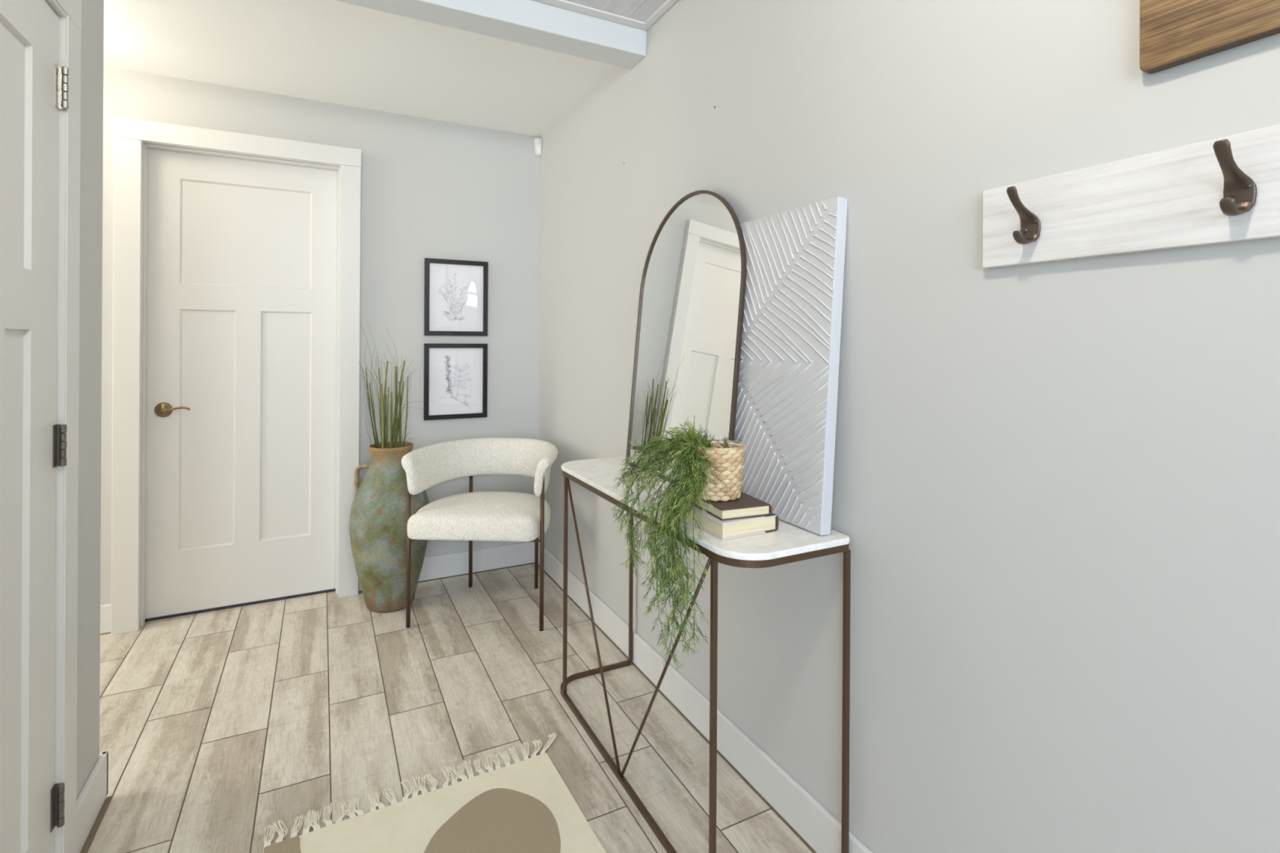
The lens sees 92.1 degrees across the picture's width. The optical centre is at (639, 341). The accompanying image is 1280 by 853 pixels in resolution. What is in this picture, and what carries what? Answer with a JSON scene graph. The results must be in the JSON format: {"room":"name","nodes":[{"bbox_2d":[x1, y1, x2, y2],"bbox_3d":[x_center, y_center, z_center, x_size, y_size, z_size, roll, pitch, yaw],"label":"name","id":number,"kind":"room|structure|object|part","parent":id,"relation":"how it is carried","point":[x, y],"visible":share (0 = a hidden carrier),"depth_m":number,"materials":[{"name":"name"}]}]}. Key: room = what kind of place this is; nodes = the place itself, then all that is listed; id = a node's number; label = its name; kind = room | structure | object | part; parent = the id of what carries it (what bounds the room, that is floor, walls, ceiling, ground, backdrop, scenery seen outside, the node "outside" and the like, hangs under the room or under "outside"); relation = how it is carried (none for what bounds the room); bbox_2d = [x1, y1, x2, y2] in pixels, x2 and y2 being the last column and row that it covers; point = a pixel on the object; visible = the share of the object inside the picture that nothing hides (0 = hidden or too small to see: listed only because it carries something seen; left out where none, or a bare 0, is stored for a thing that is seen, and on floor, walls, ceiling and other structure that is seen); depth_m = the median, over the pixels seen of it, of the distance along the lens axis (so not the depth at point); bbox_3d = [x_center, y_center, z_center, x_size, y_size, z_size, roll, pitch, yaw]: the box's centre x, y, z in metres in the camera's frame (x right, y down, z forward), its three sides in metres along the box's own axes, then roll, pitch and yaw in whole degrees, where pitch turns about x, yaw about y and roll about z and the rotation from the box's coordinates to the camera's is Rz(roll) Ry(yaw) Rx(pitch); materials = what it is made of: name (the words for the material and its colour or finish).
{"room":"entryway","nodes":[
{"label":"entryway","id":0,"kind":"room"},
{"bbox_2d":[76,0,103,799],"bbox_3d":[-2.347,0.001,0.490,2.678,2.450,1.222,0,0,-27],"label":"wall","id":1,"kind":"structure","parent":0,"point":[92,11],"depth_m":1.56,"materials":[{"name":"grey paint"}]},
{"bbox_2d":[0,0,81,852],"bbox_3d":[-1.174,0.210,1.075,0.101,2.045,0.786,0,0,-27],"label":"door","id":2,"kind":"structure","parent":1,"relation":"in","point":[40,40],"depth_m":1.27,"materials":[{"name":"white wood"}]},
{"bbox_3d":[-1.142,0.211,1.092,0.018,2.045,0.786,0,0,-27],"label":"casing","id":3,"kind":"part","parent":2,"relation":"part of","materials":[{"name":"white wood"}]},
{"bbox_2d":[75,751,108,852],"bbox_3d":[-1.688,1.165,1.398,0.693,0.119,0.254,0,0,-27],"label":"baseboard","id":4,"kind":"structure","parent":1,"relation":"attached to","point":[91,799],"depth_m":1.55,"materials":[{"name":"white"}]},
{"bbox_2d":[80,795,112,852],"bbox_3d":[-1.373,1.229,1.554,0.011,0.006,0.242,0,0,-27],"label":"trim","id":5,"kind":"structure","parent":1,"relation":"attached to","point":[104,807],"depth_m":1.56,"materials":[{"name":"brown"}]},
{"bbox_2d":[100,66,540,605],"bbox_3d":[-2.192,-0.023,2.704,3.583,2.500,0.150,0,0,-27],"label":"wall","id":6,"kind":"structure","parent":0,"point":[432,188],"depth_m":3.15,"materials":[{"name":"grey paint"}]},
{"bbox_2d":[111,115,361,635],"bbox_3d":[-1.817,0.146,2.855,0.943,2.166,0.160,0,0,-27],"label":"door","id":7,"kind":"structure","parent":6,"relation":"in","point":[236,268],"depth_m":2.84,"materials":[{"name":"white wood"}]},
{"bbox_3d":[-2.043,0.298,2.699,0.124,0.025,0.048,0,0,-5],"label":"lever","id":8,"kind":"part","parent":7,"relation":"part of","materials":[{"name":"gold metal"}]},
{"bbox_2d":[100,542,534,633],"bbox_3d":[-2.123,1.165,2.650,3.469,0.117,0.015,0,0,-27],"label":"baseboard","id":9,"kind":"structure","parent":6,"relation":"attached to","point":[442,566],"depth_m":3.26,"materials":[{"name":"white paint"}]},
{"bbox_2d":[423,343,487,420],"bbox_3d":[-0.965,0.208,3.240,0.323,0.394,0.021,0,0,-27],"label":"picture frame","id":10,"kind":"object","parent":6,"relation":"attached to","point":[455,375],"visible":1,"depth_m":3.24,"materials":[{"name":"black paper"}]},
{"bbox_2d":[423,257,488,336],"bbox_3d":[-0.963,-0.228,3.240,0.323,0.397,0.021,0,0,-27],"label":"picture frame","id":11,"kind":"object","parent":6,"relation":"attached to","point":[456,291],"visible":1,"depth_m":3.24,"materials":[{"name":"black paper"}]},
{"bbox_2d":[533,137,542,156],"bbox_3d":[-0.568,-1.081,3.430,0.038,0.094,0.038,0,0,-27],"label":"sensor","id":12,"kind":"object","parent":6,"relation":"attached to","point":[537,141],"visible":1,"depth_m":3.42,"materials":[{"name":"white plastic"}]},
{"bbox_2d":[103,0,616,137],"bbox_3d":[-1.889,-1.203,2.129,3.583,0.100,1.143,0,0,-27],"label":"ceiling","id":13,"kind":"structure","parent":0,"point":[333,51],"depth_m":2.51,"materials":[{"name":"white paint"}]},
{"bbox_2d":[80,562,816,852],"bbox_3d":[-1.057,1.259,-0.344,4.421,0.050,6.650,0,0,-27],"label":"floor","id":14,"kind":"structure","parent":0,"point":[218,727],"depth_m":2.02,"materials":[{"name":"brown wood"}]},
{"bbox_2d":[349,441,428,612],"bbox_3d":[-1.170,0.859,2.893,0.351,0.748,0.351,0,0,-27],"label":"floor vase","id":15,"kind":"object","parent":14,"relation":"on","point":[378,513],"visible":0.8,"depth_m":2.77,"materials":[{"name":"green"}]},
{"bbox_3d":[-1.293,0.652,2.893,0.090,0.154,0.019,0,0,0],"label":"handle","id":16,"kind":"part","parent":15,"relation":"part of","materials":[{"name":"brown ceramic"}]},
{"bbox_2d":[359,323,421,448],"bbox_3d":[-1.158,0.227,2.894,0.329,0.633,0.113,0,0,-2],"label":"bunch","id":17,"kind":"object","parent":15,"relation":"on","point":[396,425],"visible":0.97,"depth_m":2.89,"materials":[{"name":"green plant"}]},
{"bbox_2d":[262,733,606,852],"bbox_3d":[-0.206,1.235,1.025,0.785,0.007,1.689,0,0,-29],"label":"area rug","id":18,"kind":"object","parent":14,"relation":"on","point":[526,806],"visible":1,"depth_m":1.59,"materials":[{"name":"beige fabric"}]},
{"bbox_2d":[401,437,557,631],"bbox_3d":[-0.701,0.864,2.888,0.663,0.744,0.567,0,0,2],"label":"armchair","id":19,"kind":"object","parent":14,"relation":"on","point":[482,516],"visible":1,"depth_m":2.73,"materials":[{"name":"beige fabric"}]},
{"bbox_3d":[-1.000,0.934,2.664,0.018,0.600,0.018,0,0,2],"label":"leg","id":20,"kind":"part","parent":19,"relation":"part of","materials":[{"name":"brown metal"}]},
{"bbox_3d":[-0.852,0.935,3.104,0.018,0.600,0.018,0,0,2],"label":"leg","id":21,"kind":"part","parent":19,"relation":"part of","materials":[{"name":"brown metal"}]},
{"bbox_3d":[-0.701,0.853,2.873,0.576,0.008,0.452,0,0,2],"label":"seat frame","id":22,"kind":"part","parent":19,"relation":"part of","materials":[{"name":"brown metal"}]},
{"bbox_3d":[-0.702,0.789,2.846,0.594,0.121,0.483,0,0,2],"label":"seat","id":23,"kind":"part","parent":19,"relation":"part of","materials":[{"name":"beige fabric"}]},
{"bbox_3d":[-0.698,0.582,2.902,0.668,0.184,0.544,0,0,2],"label":"backrest","id":24,"kind":"part","parent":19,"relation":"part of","materials":[{"name":"beige fabric"}]},
{"bbox_3d":[-0.518,0.937,3.092,0.018,0.600,0.018,0,0,2],"label":"leg","id":25,"kind":"part","parent":19,"relation":"part of","materials":[{"name":"brown metal"}]},
{"bbox_3d":[-0.420,0.905,2.642,0.018,0.665,0.018,0,0,2],"label":"leg","id":26,"kind":"part","parent":19,"relation":"part of","materials":[{"name":"brown metal"}]},
{"bbox_2d":[560,456,850,852],"bbox_3d":[0.083,0.840,1.814,0.320,0.800,1.112,0,0,-27],"label":"console table","id":27,"kind":"object","parent":14,"relation":"on","point":[791,543],"visible":0.81,"depth_m":1.40,"materials":[{"name":"white stone"}]},
{"bbox_3d":[-0.260,0.846,2.145,0.012,0.757,0.012,0,0,-27],"label":"leg","id":28,"kind":"part","parent":27,"relation":"part of","materials":[{"name":"brown metal"}]},
{"bbox_3d":[0.077,1.233,1.812,0.309,0.015,1.104,0,0,-27],"label":"rail","id":29,"kind":"part","parent":27,"relation":"part of","materials":[{"name":"brown metal"}]},
{"bbox_3d":[-0.034,0.847,2.368,0.012,0.757,0.012,0,0,-27],"label":"leg","id":30,"kind":"part","parent":27,"relation":"part of","materials":[{"name":"brown metal"}]},
{"bbox_2d":[625,190,746,488],"bbox_3d":[0.132,-0.018,1.960,0.092,0.918,0.627,0,0,-27],"label":"arched mirror","id":31,"kind":"object","parent":27,"relation":"on","point":[686,362],"visible":0.94,"depth_m":1.92,"materials":[{"name":"brown metal"}]},
{"bbox_3d":[0.084,0.463,1.814,0.315,0.016,1.104,0,0,-27],"label":"rail","id":32,"kind":"part","parent":27,"relation":"part of","materials":[{"name":"brown metal"}]},
{"bbox_3d":[0.158,0.849,1.334,0.012,0.757,0.012,0,0,-27],"label":"leg","id":33,"kind":"part","parent":27,"relation":"part of","materials":[{"name":"brown metal"}]},
{"bbox_2d":[672,499,778,540],"bbox_3d":[0.202,0.421,1.501,0.159,0.038,0.226,0,0,-27],"label":"book","id":34,"kind":"object","parent":27,"relation":"on","point":[735,528],"visible":0.48,"depth_m":1.41,"materials":[{"name":"white paper"}]},
{"bbox_2d":[688,492,772,520],"bbox_3d":[0.209,0.390,1.501,0.133,0.025,0.200,0,0,-22],"label":"book","id":35,"kind":"object","parent":34,"relation":"on","point":[747,506],"visible":0.6,"depth_m":1.42,"materials":[{"name":"brown paper"}]},
{"bbox_2d":[610,415,745,671],"bbox_3d":[0.077,0.466,1.550,0.289,0.566,0.530,0,0,-31],"label":"trailing plant","id":36,"kind":"object","parent":35,"relation":"on","point":[713,468],"visible":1,"depth_m":1.44,"materials":[{"name":"green leaf"},{"name":"woven wicker"}]},
{"bbox_2d":[692,439,745,502],"bbox_3d":[0.188,0.313,1.502,0.136,0.128,0.136,0,0,-27],"label":"basket","id":37,"kind":"object","parent":35,"relation":"on","point":[726,458],"depth_m":1.45,"materials":[{"name":"wicker"}]},
{"bbox_2d":[733,196,847,535],"bbox_3d":[0.267,0.053,1.754,0.081,0.774,0.774,0,0,-27],"label":"wall art panel","id":38,"kind":"object","parent":27,"relation":"on","point":[786,416],"visible":0.53,"depth_m":1.51,"materials":[{"name":"white canvas"},{"name":"white paint"}]},
{"bbox_3d":[0.467,0.850,1.398,0.012,0.757,0.012,0,0,-27],"label":"leg","id":39,"kind":"part","parent":27,"relation":"part of","materials":[{"name":"brown metal"}]},
{"bbox_2d":[334,0,646,68],"bbox_3d":[-1.597,-1.178,1.564,3.583,0.183,0.130,0,0,-27],"label":"beam","id":40,"kind":"structure","parent":0,"point":[532,23],"depth_m":2.15,"materials":[{"name":"white paint"}]},
{"bbox_2d":[533,0,652,30],"bbox_3d":[-0.712,-1.183,1.921,1.683,0.016,0.042,0,0,-27],"label":"trim","id":41,"kind":"structure","parent":40,"relation":"attached to","point":[564,4],"depth_m":2.20,"materials":[{"name":"white"}]},
{"bbox_2d":[564,0,666,22],"bbox_3d":[-0.718,-1.221,-0.904,4.283,0.080,5.058,0,0,-27],"label":"ceiling","id":42,"kind":"structure","parent":0,"point":[646,8],"depth_m":2.17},
{"bbox_2d":[575,0,644,17],"bbox_3d":[-0.161,-1.178,0.937,1.403,0.002,2.220,0,0,-27],"label":"trim","id":43,"kind":"structure","parent":42,"relation":"attached to","point":[577,0],"depth_m":2.17,"materials":[{"name":"white"}]},
{"bbox_2d":[538,0,1279,852],"bbox_3d":[0.931,-0.054,0.688,0.121,2.600,6.570,0,0,-27],"label":"wall","id":44,"kind":"structure","parent":0,"point":[1056,485],"depth_m":1.15,"materials":[{"name":"grey paint"}]},
{"bbox_2d":[358,562,815,852],"bbox_3d":[0.445,1.241,0.469,0.904,0.004,6.218,0,0,-27],"label":"trim","id":45,"kind":"structure","parent":44,"relation":"attached to","point":[633,664],"depth_m":2.07,"materials":[{"name":"brown"}]},
{"bbox_2d":[644,0,677,25],"bbox_3d":[1.157,-1.172,0.096,0.028,0.016,4.916,0,0,-27],"label":"trim","id":46,"kind":"structure","parent":44,"relation":"attached to","point":[668,4],"depth_m":2.19,"materials":[{"name":"white"}]},
{"bbox_2d":[537,542,872,852],"bbox_3d":[0.873,1.183,0.641,0.014,0.117,6.333,0,0,-27],"label":"baseboard","id":47,"kind":"structure","parent":44,"relation":"attached to","point":[815,824],"depth_m":1.81,"materials":[{"name":"white paint"}]},
{"bbox_2d":[982,124,1279,268],"bbox_3d":[0.812,-0.202,0.706,0.077,0.140,0.911,0,0,-27],"label":"coat rack","id":48,"kind":"object","parent":44,"relation":"attached to","point":[1226,189],"visible":1,"depth_m":0.90,"materials":[{"name":"white wood"}]},
{"bbox_2d":[1139,0,1279,73],"bbox_3d":[0.959,-0.581,0.486,0.022,0.380,0.950,0,0,-27],"label":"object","id":49,"kind":"object","parent":44,"relation":"attached to","point":[1173,33],"visible":1,"depth_m":0.84,"materials":[{"name":"brown wood"}]}
]}

